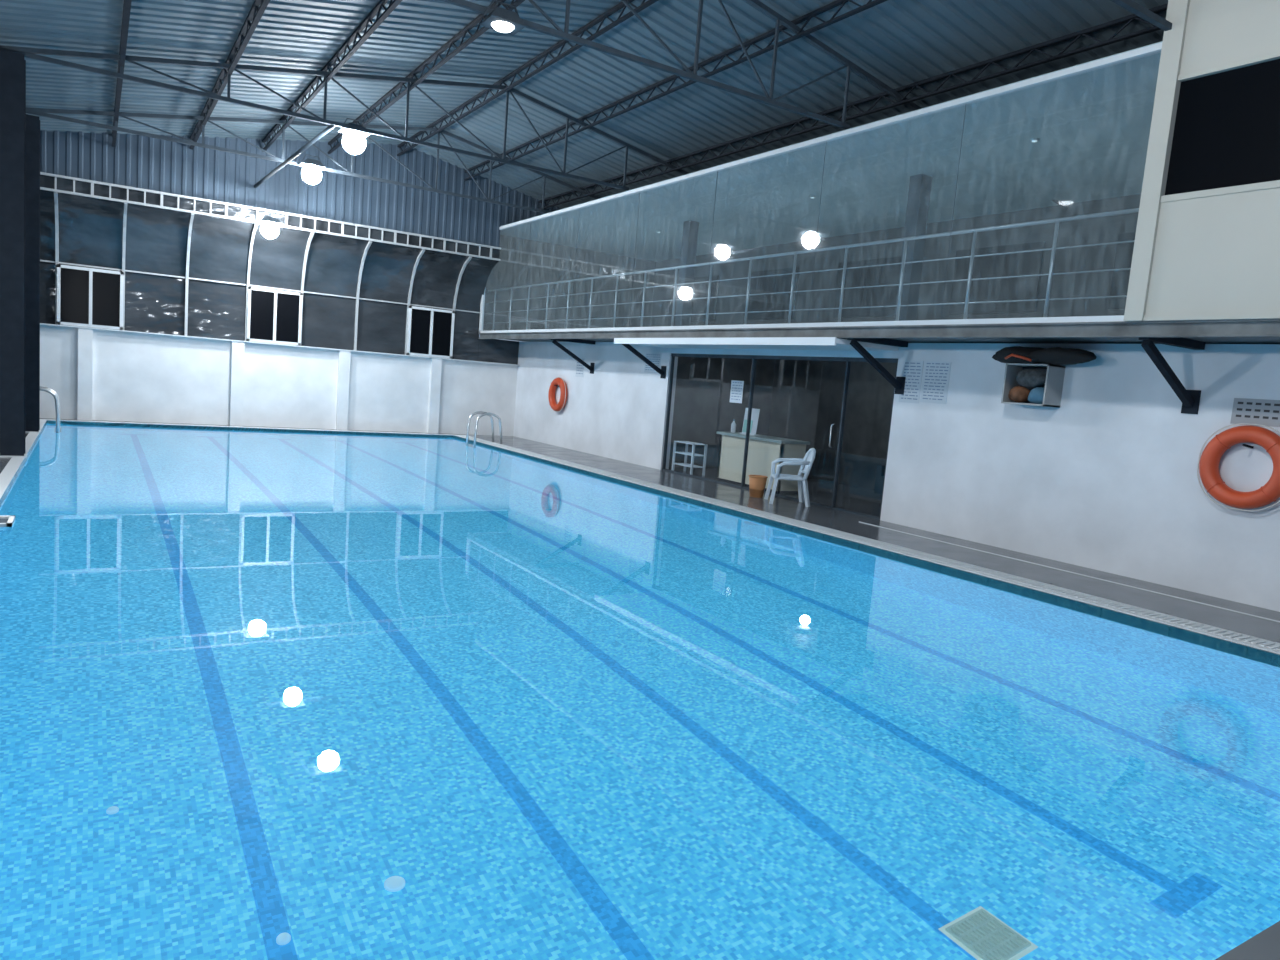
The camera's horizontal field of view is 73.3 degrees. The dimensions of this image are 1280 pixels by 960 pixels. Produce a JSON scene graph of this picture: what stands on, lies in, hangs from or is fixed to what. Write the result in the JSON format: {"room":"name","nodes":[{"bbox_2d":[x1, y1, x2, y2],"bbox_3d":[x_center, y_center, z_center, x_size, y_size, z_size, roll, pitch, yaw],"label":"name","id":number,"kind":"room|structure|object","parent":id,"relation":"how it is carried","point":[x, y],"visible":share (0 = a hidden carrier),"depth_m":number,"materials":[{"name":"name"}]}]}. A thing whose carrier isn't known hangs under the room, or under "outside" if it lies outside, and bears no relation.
{"room":"indoor swimming pool","nodes":[
{"label":"indoor swimming pool","id":0,"kind":"room"},
{"bbox_2d":[40,324,517,435],"bbox_3d":[-8.113,-2.211,20.602,11.500,1.930,0.320,1,8,-32],"label":"wall","id":1,"kind":"structure","parent":0,"point":[95,374],"depth_m":20.07,"materials":[{"name":"white paint"}]},
{"bbox_2d":[40,260,479,329],"bbox_3d":[-8.399,-3.815,20.004,9.950,1.275,0.120,1,8,-32],"label":"window","id":2,"kind":"structure","parent":1,"relation":"in","point":[86,297],"depth_m":18.03,"materials":[{"name":"white metal"}]},
{"bbox_2d":[246,287,302,345],"bbox_3d":[-8.464,-3.785,19.938,1.170,1.220,0.070,1,8,-32],"label":"window","id":3,"kind":"structure","parent":1,"relation":"in","point":[273,316],"depth_m":19.92,"materials":[{"name":"white"}]},
{"bbox_2d":[40,323,519,365],"bbox_3d":[-8.003,-3.166,20.397,11.150,0.025,0.160,1,8,-32],"label":"trim","id":4,"kind":"structure","parent":1,"relation":"on","point":[40,323],"depth_m":19.88,"materials":[{"name":"white"}]},
{"bbox_2d":[54,192,58,324],"bbox_3d":[-11.719,-4.407,17.266,0.055,2.575,1.059,1,8,-32],"label":"rib","id":5,"kind":"object","parent":4,"relation":"on","point":[55,193],"visible":1,"depth_m":17.54,"materials":[{"name":"silver metal"}]},
{"bbox_2d":[122,203,126,329],"bbox_3d":[-10.732,-4.398,17.894,0.055,2.575,1.059,1,8,-32],"label":"rib","id":6,"kind":"object","parent":4,"relation":"on","point":[125,204],"visible":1,"depth_m":18.14,"materials":[{"name":"silver metal"}]},
{"bbox_2d":[184,213,193,335],"bbox_3d":[-9.719,-4.389,18.538,0.055,2.575,1.059,1,8,-32],"label":"rib","id":7,"kind":"object","parent":4,"relation":"on","point":[192,214],"visible":1,"depth_m":18.89,"materials":[{"name":"silver metal"}]},
{"bbox_2d":[245,223,257,340],"bbox_3d":[-8.681,-4.379,19.199,0.055,2.575,1.059,1,8,-32],"label":"rib","id":8,"kind":"object","parent":4,"relation":"on","point":[255,224],"visible":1,"depth_m":19.47,"materials":[{"name":"silver metal"}]},
{"bbox_2d":[298,232,313,345],"bbox_3d":[-7.694,-4.370,19.827,0.055,2.575,1.059,1,8,-32],"label":"rib","id":9,"kind":"object","parent":4,"relation":"on","point":[312,233],"visible":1,"depth_m":19.99,"materials":[{"name":"silver metal"}]},
{"bbox_2d":[354,241,371,350],"bbox_3d":[-6.615,-4.359,20.514,0.055,2.575,1.059,1,8,-32],"label":"rib","id":10,"kind":"object","parent":4,"relation":"on","point":[369,242],"visible":1,"depth_m":20.85,"materials":[{"name":"silver metal"}]},
{"bbox_2d":[405,249,424,354],"bbox_3d":[-5.552,-4.349,21.191,0.055,2.575,1.059,1,8,-32],"label":"rib","id":11,"kind":"object","parent":4,"relation":"on","point":[422,250],"visible":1,"depth_m":21.46,"materials":[{"name":"silver metal"}]},
{"bbox_2d":[452,256,471,319],"bbox_3d":[-4.556,-4.340,21.825,0.055,2.575,1.059,1,8,-32],"label":"rib","id":12,"kind":"object","parent":4,"relation":"on","point":[469,257],"visible":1,"depth_m":21.91,"materials":[{"name":"silver metal"}]},
{"bbox_2d":[40,172,500,260],"bbox_3d":[-7.710,-5.714,18.949,9.950,0.324,0.060,1,8,-32],"label":"beam","id":13,"kind":"structure","parent":12,"relation":"on","point":[92,182],"depth_m":18.56,"materials":[{"name":"silver metal"}]},
{"bbox_2d":[258,212,281,238],"bbox_3d":[-7.906,-5.430,18.369,0.440,0.534,0.369,1,8,-32],"label":"light","id":14,"kind":"object","parent":13,"relation":"attached to","point":[269,229],"visible":1,"depth_m":18.27,"materials":[{"name":"grey paint"}]},
{"bbox_2d":[407,306,454,358],"bbox_3d":[-5.330,-3.756,21.933,1.180,1.220,0.070,1,8,-32],"label":"window","id":15,"kind":"structure","parent":1,"relation":"in","point":[430,330],"depth_m":21.92,"materials":[{"name":"white"}]},
{"bbox_2d":[40,175,518,364],"bbox_3d":[-7.626,-4.533,19.918,11.250,2.900,1.050,1,8,-32],"label":"glazing","id":16,"kind":"object","parent":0,"point":[90,229],"visible":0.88,"depth_m":19.41,"materials":[{"name":"glass"}]},
{"bbox_2d":[40,130,560,246],"bbox_3d":[-5.441,-6.848,20.290,15.300,2.013,0.018,1,8,-32],"label":"wall","id":17,"kind":"structure","parent":0,"point":[138,161],"depth_m":19.12,"materials":[{"name":"grey metal"}]},
{"bbox_2d":[524,106,965,326],"bbox_3d":[0.535,-3.985,15.235,0.004,2.510,12.004,1,8,-32],"label":"trim","id":18,"kind":"structure","parent":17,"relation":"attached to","point":[965,106],"depth_m":12.21,"materials":[{"name":"grey paint"}]},
{"bbox_2d":[479,43,1161,332],"bbox_3d":[0.416,-4.015,15.423,0.080,2.630,17.050,1,8,-32],"label":"trim","id":19,"kind":"structure","parent":17,"relation":"attached to","point":[1156,48],"depth_m":11.07,"materials":[{"name":"white metal"}]},
{"bbox_2d":[483,235,655,330],"bbox_3d":[-1.883,-5.146,24.033,5.250,2.620,0.100,1,8,-32],"label":"wall","id":20,"kind":"structure","parent":0,"point":[548,262],"depth_m":23.77,"materials":[{"name":"grey glass"}]},
{"bbox_2d":[0,0,1167,208],"bbox_3d":[0.890,-5.507,10.323,15.700,1.464,24.220,1,8,-32],"label":"ceiling","id":21,"kind":"structure","parent":0,"point":[900,43],"depth_m":12.77,"materials":[{"name":"grey metal"}]},
{"bbox_2d":[112,0,131,146],"bbox_3d":[-4.156,-5.132,7.165,0.060,0.230,23.805,1,8,-32],"label":"lattice purlin","id":22,"kind":"object","parent":21,"relation":"attached to","point":[127,3],"visible":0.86,"depth_m":11.76,"materials":[{"name":"blue paint"}]},
{"bbox_2d":[190,0,269,149],"bbox_3d":[-2.982,-5.354,7.874,0.060,0.230,23.805,1,8,-32],"label":"lattice purlin","id":23,"kind":"object","parent":21,"relation":"attached to","point":[222,80],"visible":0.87,"depth_m":12.30,"materials":[{"name":"blue paint"}]},
{"bbox_2d":[262,0,401,151],"bbox_3d":[-1.799,-5.579,8.589,0.060,0.230,23.805,1,8,-32],"label":"lattice purlin","id":24,"kind":"object","parent":21,"relation":"attached to","point":[367,33],"visible":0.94,"depth_m":12.78,"materials":[{"name":"blue paint"}]},
{"bbox_2d":[327,0,524,153],"bbox_3d":[-0.641,-5.798,9.288,0.060,0.230,23.805,1,8,-32],"label":"lattice purlin","id":25,"kind":"object","parent":21,"relation":"attached to","point":[478,19],"visible":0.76,"depth_m":13.41,"materials":[{"name":"blue paint"}]},
{"bbox_2d":[397,0,657,155],"bbox_3d":[0.688,-6.050,10.091,0.060,0.230,23.805,1,8,-32],"label":"lattice purlin","id":26,"kind":"object","parent":21,"relation":"attached to","point":[646,4],"visible":0.92,"depth_m":13.84,"materials":[{"name":"blue paint"}]},
{"bbox_2d":[464,0,887,180],"bbox_3d":[2.060,-5.795,11.004,0.060,0.230,23.805,1,8,-32],"label":"lattice purlin","id":27,"kind":"object","parent":21,"relation":"attached to","point":[836,3],"visible":0.96,"depth_m":12.80,"materials":[{"name":"blue paint"}]},
{"bbox_2d":[538,3,1167,209],"bbox_3d":[3.719,-5.422,12.117,0.060,0.230,23.805,1,8,-32],"label":"lattice purlin","id":28,"kind":"object","parent":21,"relation":"attached to","point":[1129,18],"visible":0.88,"depth_m":11.87,"materials":[{"name":"blue paint"}]},
{"bbox_2d":[0,418,1279,959],"bbox_3d":[-0.223,0.575,11.191,14.750,0.250,24.800,1,8,-32],"label":"floor","id":29,"kind":"structure","parent":0,"point":[1265,945],"depth_m":10.63,"materials":[{"name":"tile"}]},
{"bbox_2d":[0,49,26,457],"bbox_3d":[-8.582,-3.003,11.758,0.320,5.380,0.400,1,8,-32],"label":"steel column","id":30,"kind":"structure","parent":29,"relation":"on","point":[12,64],"depth_m":11.65,"materials":[{"name":"black metal"}]},
{"bbox_2d":[26,114,40,432],"bbox_3d":[-10.600,-3.520,14.937,0.320,5.380,0.400,1,8,-32],"label":"steel column","id":31,"kind":"structure","parent":29,"relation":"on","point":[32,122],"depth_m":14.83,"materials":[{"name":"black metal"}]},
{"bbox_2d":[26,107,725,253],"bbox_3d":[-4.138,-6.676,18.287,15.260,1.463,0.060,1,8,-32],"label":"roof truss","id":32,"kind":"object","parent":31,"relation":"on","point":[43,112],"visible":0.74,"depth_m":16.57,"materials":[{"name":"grey metal"}]},
{"bbox_2d":[299,154,325,184],"bbox_3d":[-6.382,-6.033,16.727,0.440,0.534,0.369,1,8,-32],"label":"light","id":33,"kind":"object","parent":32,"relation":"hanging from","point":[311,173],"visible":1,"depth_m":16.63,"materials":[{"name":"grey paint"}]},
{"bbox_2d":[40,386,59,428],"bbox_3d":[-11.686,-1.002,16.689,0.750,1.630,0.557,1,8,-32],"label":"pool ladder","id":34,"kind":"object","parent":29,"relation":"on","point":[52,392],"visible":0.38,"depth_m":16.60,"materials":[{"name":"silver metal"}]},
{"bbox_2d":[0,419,466,498],"bbox_3d":[-3.044,0.175,11.559,9.160,0.012,20.260,1,8,-32],"label":"trim","id":35,"kind":"structure","parent":29,"relation":"on","point":[11,468],"depth_m":14.13,"materials":[{"name":"white tile"}]},
{"bbox_2d":[466,411,501,444],"bbox_3d":[-3.817,-0.849,20.993,0.750,1.630,0.557,1,8,-32],"label":"pool ladder","id":36,"kind":"object","parent":29,"relation":"on","point":[482,413],"visible":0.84,"depth_m":20.92,"materials":[{"name":"silver metal"}]},
{"bbox_2d":[0,420,1279,959],"bbox_3d":[-3.171,0.972,11.524,8.640,1.580,20.120,1,8,-32],"label":"swimming pool","id":37,"kind":"object","parent":29,"relation":"in","point":[265,695],"visible":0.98,"depth_m":4.34,"materials":[{"name":"liquid"}]},
{"bbox_2d":[0,515,14,526],"bbox_3d":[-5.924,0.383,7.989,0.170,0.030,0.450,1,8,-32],"label":"pool ladder","id":38,"kind":"object","parent":37,"relation":"attached to","point":[5,520],"visible":1,"depth_m":8.02,"materials":[{"name":"white metal"}]},
{"bbox_2d":[671,441,707,474],"bbox_3d":[0.988,-0.445,17.265,0.340,0.620,0.690,1,8,-32],"label":"shoe rack","id":39,"kind":"object","parent":29,"relation":"on","point":[685,464],"visible":0.96,"depth_m":17.11,"materials":[{"name":"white plastic"}]},
{"bbox_2d":[672,463,704,467],"bbox_3d":[0.976,-0.296,17.281,0.340,0.020,0.690,1,8,-32],"label":"shelf","id":40,"kind":"object","parent":39,"relation":"attached to","point":[691,465],"depth_m":17.15,"materials":[{"name":"white plastic"}]},
{"bbox_2d":[674,451,706,456],"bbox_3d":[0.995,-0.524,17.256,0.340,0.020,0.690,1,8,-32],"label":"shelf","id":41,"kind":"object","parent":39,"relation":"attached to","point":[685,453],"depth_m":17.10,"materials":[{"name":"white plastic"}]},
{"bbox_2d":[674,441,707,444],"bbox_3d":[1.012,-0.742,17.232,0.340,0.020,0.690,1,8,-32],"label":"shelf","id":42,"kind":"object","parent":39,"relation":"attached to","point":[686,442],"depth_m":17.16,"materials":[{"name":"white plastic"}]},
{"bbox_2d":[748,475,767,497],"bbox_3d":[1.940,0.105,14.234,0.324,0.352,0.324,1,8,-32],"label":"waste bin","id":43,"kind":"object","parent":29,"relation":"on","point":[757,483],"visible":1,"depth_m":14.13,"materials":[{"name":"orange plastic"}]},
{"bbox_2d":[716,431,810,493],"bbox_3d":[2.191,-0.338,15.774,0.670,0.930,1.850,1,8,-32],"label":"reception desk","id":44,"kind":"object","parent":29,"relation":"on","point":[762,449],"visible":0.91,"depth_m":15.42,"materials":[{"name":"beige laminate"}]},
{"bbox_2d":[731,419,735,432],"bbox_3d":[1.767,-1.020,16.236,0.090,0.250,0.090,1,8,-32],"label":"bottle","id":45,"kind":"object","parent":44,"relation":"on","point":[733,425],"visible":1,"depth_m":16.21,"materials":[{"name":"white plastic"}]},
{"bbox_2d":[740,408,759,435],"bbox_3d":[2.047,-1.080,15.890,0.140,0.490,0.400,1,8,-32],"label":"stand","id":46,"kind":"object","parent":44,"relation":"on","point":[755,412],"visible":0.79,"depth_m":15.83,"materials":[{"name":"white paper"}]},
{"bbox_2d":[764,448,815,506],"bbox_3d":[2.405,-0.079,13.711,0.682,0.921,0.680,5,6,0],"label":"plastic chair","id":47,"kind":"object","parent":29,"relation":"on","point":[807,461],"visible":1,"depth_m":13.50,"materials":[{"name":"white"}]},
{"bbox_2d":[454,435,1279,653],"bbox_3d":[0.702,0.214,13.869,0.360,0.020,20.135,1,8,-32],"label":"overflow grating","id":48,"kind":"object","parent":29,"relation":"on","point":[1228,635],"visible":0.99,"depth_m":9.27,"materials":[{"name":"white plastic"}]},
{"bbox_2d":[859,521,1279,621],"bbox_3d":[6.172,1.378,7.431,0.015,0.010,11.500,1,8,-32],"label":"trim","id":49,"kind":"structure","parent":29,"relation":"on","point":[859,521],"depth_m":9.39,"materials":[{"name":"white"}]},
{"bbox_3d":[-5.502,-2.213,6.908,0.320,5.380,0.400,1,8,-32],"label":"steel column","id":50,"kind":"structure","parent":29,"relation":"on","visible":0},
{"bbox_2d":[440,0,1067,207],"bbox_3d":[0.854,-5.396,10.425,15.260,1.463,0.060,1,8,-32],"label":"roof truss","id":51,"kind":"object","parent":50,"relation":"on","point":[559,33],"visible":0.95,"depth_m":10.68,"materials":[{"name":"grey metal"}]},
{"bbox_2d":[480,0,525,35],"bbox_3d":[-1.414,-4.795,8.904,0.429,0.265,0.320,1,8,-32],"label":"light","id":52,"kind":"object","parent":51,"relation":"attached to","point":[503,20],"visible":1,"depth_m":8.84,"materials":[{"name":"grey paint"}]},
{"bbox_2d":[669,357,896,489],"bbox_3d":[3.584,-1.077,15.850,3.150,2.600,7.200,1,8,-32],"label":"wall","id":53,"kind":"structure","parent":0,"point":[801,400],"depth_m":18.34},
{"bbox_2d":[500,41,1162,260],"bbox_3d":[4.801,-4.786,13.509,5.270,0.060,24.800,1,8,-32],"label":"glass panel","id":54,"kind":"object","parent":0,"point":[1092,128],"depth_m":13.60,"materials":[{"name":"glass"}]},
{"bbox_2d":[1030,138,1039,141],"bbox_3d":[5.183,-4.462,11.293,0.120,0.032,0.120,1,8,-32],"label":"recessed light","id":55,"kind":"object","parent":54,"relation":"in","point":[1031,139],"visible":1,"depth_m":11.26,"materials":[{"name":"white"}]},
{"bbox_2d":[506,337,1279,343],"bbox_3d":[4.586,-2.116,13.807,5.270,0.070,24.800,1,8,-32],"label":"floor","id":56,"kind":"structure","parent":0,"point":[1239,340],"depth_m":10.16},
{"bbox_2d":[478,319,1279,338],"bbox_3d":[2.349,-2.114,12.357,0.100,0.150,24.750,1,8,-32],"label":"balcony slab","id":57,"kind":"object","parent":56,"relation":"attached to","point":[1230,328],"depth_m":9.75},
{"bbox_2d":[651,194,1140,326],"bbox_3d":[6.881,-2.209,15.249,0.150,5.500,24.800,1,8,-32],"label":"wall","id":58,"kind":"structure","parent":0,"point":[1106,229],"depth_m":16.71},
{"bbox_2d":[0,45,824,240],"bbox_3d":[-2.226,-6.186,15.276,15.260,1.463,0.060,1,8,-32],"label":"roof truss","id":59,"kind":"object","parent":58,"relation":"attached to","point":[30,53],"visible":0.91,"depth_m":13.67,"materials":[{"name":"grey metal"}]},
{"bbox_2d":[254,125,335,187],"bbox_3d":[-6.564,-5.983,16.082,0.070,0.217,5.909,0,8,-35],"label":"rod","id":60,"kind":"object","parent":59,"relation":"attached to","point":[329,128],"visible":1,"depth_m":15.52,"materials":[{"name":"grey paint"}]},
{"bbox_2d":[338,118,370,153],"bbox_3d":[-4.656,-5.591,14.009,0.440,0.534,0.369,1,8,-32],"label":"light","id":61,"kind":"object","parent":59,"relation":"hanging from","point":[353,141],"visible":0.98,"depth_m":13.92,"materials":[{"name":"grey paint"}]},
{"bbox_2d":[675,275,718,321],"bbox_3d":[1.541,-4.921,23.493,0.050,1.200,1.800,1,8,-32],"label":"window","id":62,"kind":"structure","parent":58,"relation":"in","point":[700,290],"depth_m":23.18,"materials":[{"name":"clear glass"}]},
{"bbox_2d":[747,267,799,320],"bbox_3d":[3.187,-4.500,20.901,0.050,1.200,1.800,1,8,-32],"label":"window","id":63,"kind":"structure","parent":58,"relation":"in","point":[780,283],"depth_m":20.82,"materials":[{"name":"clear glass"}]},
{"bbox_2d":[833,256,900,317],"bbox_3d":[4.833,-4.078,18.308,0.050,1.200,1.800,1,8,-32],"label":"window","id":64,"kind":"structure","parent":58,"relation":"in","point":[886,274],"depth_m":18.23,"materials":[{"name":"clear glass"}]},
{"bbox_2d":[949,241,1044,314],"bbox_3d":[6.480,-3.656,15.715,0.050,1.200,1.800,1,8,-32],"label":"window","id":65,"kind":"structure","parent":58,"relation":"in","point":[1024,263],"depth_m":15.60,"materials":[{"name":"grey glass"}]},
{"bbox_2d":[1108,232,1135,309],"bbox_3d":[8.126,-3.234,13.123,0.050,1.200,1.800,1,8,-32],"label":"window","id":66,"kind":"structure","parent":58,"relation":"in","point":[1124,251],"depth_m":13.75,"materials":[{"name":"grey glass"}]},
{"bbox_2d":[1110,0,1171,30],"bbox_3d":[3.137,-4.811,6.829,15.260,1.463,0.060,1,8,-32],"label":"roof truss","id":67,"kind":"object","parent":58,"relation":"attached to","point":[1137,9],"visible":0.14,"depth_m":7.83,"materials":[{"name":"grey metal"}]},
{"bbox_2d":[513,342,1279,611],"bbox_3d":[3.285,-0.795,13.196,0.200,2.580,24.800,1,8,-32],"label":"wall","id":68,"kind":"structure","parent":0,"point":[1106,480],"depth_m":10.24,"materials":[{"name":"paint"}]},
{"bbox_2d":[548,377,566,411],"bbox_3d":[-2.035,-2.107,21.202,0.203,0.866,0.866,1,8,-32],"label":"lifebuoy","id":69,"kind":"object","parent":68,"relation":"hanging from","point":[556,381],"visible":1,"depth_m":21.07,"materials":[{"name":"orange plastic"}]},
{"bbox_2d":[551,339,595,373],"bbox_3d":[-1.543,-2.842,19.601,1.100,0.750,0.160,1,8,-32],"label":"wall bracket","id":70,"kind":"object","parent":68,"relation":"attached to","point":[590,367],"visible":0.9,"depth_m":19.60,"materials":[{"name":"black metal"}]},
{"bbox_2d":[575,358,584,376],"bbox_3d":[-1.422,-2.672,20.424,0.010,0.450,0.400,1,8,-32],"label":"notice","id":71,"kind":"object","parent":68,"relation":"attached to","point":[579,367],"visible":0.75,"depth_m":20.44,"materials":[{"name":"white paper"}]},
{"bbox_2d":[622,344,666,378],"bbox_3d":[0.039,-2.437,17.109,1.100,0.750,0.160,1,8,-32],"label":"wall bracket","id":72,"kind":"object","parent":68,"relation":"attached to","point":[662,371],"visible":0.6,"depth_m":17.18,"materials":[{"name":"black metal"}]},
{"bbox_2d":[644,353,661,372],"bbox_3d":[0.265,-2.417,17.770,0.010,0.400,0.600,1,8,-32],"label":"notice","id":73,"kind":"object","parent":68,"relation":"attached to","point":[655,358],"visible":0.71,"depth_m":17.74,"materials":[{"name":"white paper"}]},
{"bbox_2d":[614,337,897,350],"bbox_3d":[1.609,-2.279,14.473,1.280,0.110,5.920,1,8,-32],"label":"canopy","id":74,"kind":"object","parent":68,"relation":"attached to","point":[767,343],"visible":0.96,"depth_m":13.42,"materials":[{"name":"white metal"}]},
{"bbox_2d":[662,353,897,519],"bbox_3d":[2.096,-0.976,14.952,0.102,2.360,5.850,1,8,-32],"label":"door","id":75,"kind":"structure","parent":68,"relation":"in","point":[848,360],"depth_m":14.44,"materials":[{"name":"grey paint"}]},
{"bbox_2d":[730,380,743,402],"bbox_3d":[1.745,-1.593,15.525,0.010,0.400,0.350,1,8,-32],"label":"notice","id":76,"kind":"object","parent":75,"relation":"attached to","point":[736,393],"visible":1,"depth_m":15.52,"materials":[{"name":"white paper"}]},
{"bbox_2d":[847,338,907,394],"bbox_3d":[3.289,-1.604,11.991,1.100,0.750,0.160,1,8,-32],"label":"wall bracket","id":77,"kind":"object","parent":68,"relation":"attached to","point":[898,383],"visible":0.95,"depth_m":11.99,"materials":[{"name":"black metal"}]},
{"bbox_2d":[899,361,923,403],"bbox_3d":[3.829,-1.387,12.154,0.010,0.590,0.360,1,8,-32],"label":"notice","id":78,"kind":"object","parent":68,"relation":"attached to","point":[912,370],"visible":1,"depth_m":12.13,"materials":[{"name":"white paper"}]},
{"bbox_2d":[920,361,950,403],"bbox_3d":[4.053,-1.340,11.802,0.010,0.570,0.440,1,8,-32],"label":"notice","id":79,"kind":"object","parent":68,"relation":"attached to","point":[936,374],"visible":1,"depth_m":11.80,"materials":[{"name":"white paper"}]},
{"bbox_2d":[1001,363,1065,407],"bbox_3d":[4.751,-1.148,10.404,0.330,0.490,0.570,1,8,-32],"label":"upper cabinet","id":80,"kind":"object","parent":68,"relation":"attached to","point":[1053,386],"visible":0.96,"depth_m":10.24,"materials":[{"name":"grey"}]},
{"bbox_2d":[1008,386,1029,401],"bbox_3d":[4.623,-1.048,10.496,0.245,0.192,0.273,1,8,-32],"label":"ball","id":81,"kind":"object","parent":80,"relation":"in","point":[1018,393],"visible":0.96,"depth_m":10.41,"materials":[{"name":"orange rubber"}]},
{"bbox_2d":[1015,369,1045,387],"bbox_3d":[4.721,-1.223,10.345,0.223,0.222,0.432,1,8,-32],"label":"ball","id":82,"kind":"object","parent":80,"relation":"in","point":[1032,378],"visible":0.94,"depth_m":10.29,"materials":[{"name":"rubber"}]},
{"bbox_2d":[1028,387,1043,403],"bbox_3d":[4.770,-1.012,10.281,0.220,0.201,0.244,1,8,-32],"label":"ball","id":83,"kind":"object","parent":80,"relation":"in","point":[1036,395],"visible":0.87,"depth_m":10.22,"materials":[{"name":"blue rubber"}]},
{"bbox_2d":[992,346,1096,364],"bbox_3d":[4.776,-1.471,10.190,0.467,0.214,1.294,1,8,-32],"label":"bundle","id":84,"kind":"object","parent":80,"relation":"on","point":[1014,354],"visible":0.97,"depth_m":10.07,"materials":[{"name":"black fabric"}]},
{"bbox_2d":[1138,338,1205,413],"bbox_3d":[5.360,-1.073,8.729,1.100,0.750,0.160,1,8,-32],"label":"wall bracket","id":85,"kind":"object","parent":68,"relation":"attached to","point":[1190,399],"visible":0.95,"depth_m":8.75,"materials":[{"name":"black metal"}]},
{"bbox_2d":[1197,423,1279,510],"bbox_3d":[6.006,-0.127,8.540,0.203,0.866,0.866,1,8,-32],"label":"lifebuoy","id":86,"kind":"object","parent":68,"relation":"hanging from","point":[1208,464],"visible":1,"depth_m":8.54,"materials":[{"name":"orange plastic"}]},
{"bbox_2d":[1230,398,1279,426],"bbox_3d":[6.233,-0.644,8.367,0.010,0.260,0.850,1,8,-32],"label":"vent","id":87,"kind":"object","parent":68,"relation":"attached to","point":[1265,412],"visible":1,"depth_m":8.54,"materials":[{"name":"grey metal"}]},
{"bbox_2d":[1145,0,1279,314],"bbox_3d":[7.021,-2.517,5.005,0.100,3.000,7.600,1,8,-32],"label":"wall","id":88,"kind":"structure","parent":0,"point":[1219,254],"depth_m":7.73,"materials":[{"name":"white paint"}]},
{"bbox_2d":[1123,0,1279,320],"bbox_3d":[6.971,-2.522,5.056,0.150,3.010,7.740,1,8,-32],"label":"trim","id":89,"kind":"structure","parent":88,"relation":"attached to","point":[1169,79],"depth_m":8.12,"materials":[{"name":"white paint"}]},
{"bbox_2d":[1165,59,1279,194],"bbox_3d":[7.052,-2.699,4.977,0.040,1.050,7.570,1,8,-32],"label":"window","id":90,"kind":"structure","parent":88,"relation":"in","point":[1226,133],"depth_m":7.73,"materials":[{"name":"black glass"}]},
{"bbox_3d":[4.589,-2.156,13.802,5.270,0.010,24.800,1,8,-32],"label":"floor","id":91,"kind":"structure","parent":0,"visible":0},
{"bbox_2d":[675,220,698,325],"bbox_3d":[1.019,-4.345,18.951,0.320,2.620,0.320,1,8,-32],"label":"column","id":92,"kind":"structure","parent":91,"relation":"on","point":[690,228],"depth_m":18.84,"materials":[{"name":"grey paint"}]},
{"bbox_2d":[486,208,1138,329],"bbox_3d":[0.457,-3.267,15.571,0.042,1.141,16.850,1,8,-32],"label":"balcony railing","id":93,"kind":"object","parent":91,"relation":"on","point":[1057,220],"visible":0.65,"depth_m":11.83,"materials":[{"name":"grey metal"}]},
{"bbox_2d":[894,174,931,320],"bbox_3d":[4.338,-3.495,13.724,0.320,2.620,0.320,1,8,-32],"label":"column","id":94,"kind":"structure","parent":91,"relation":"on","point":[919,192],"depth_m":13.61,"materials":[{"name":"grey paint"}]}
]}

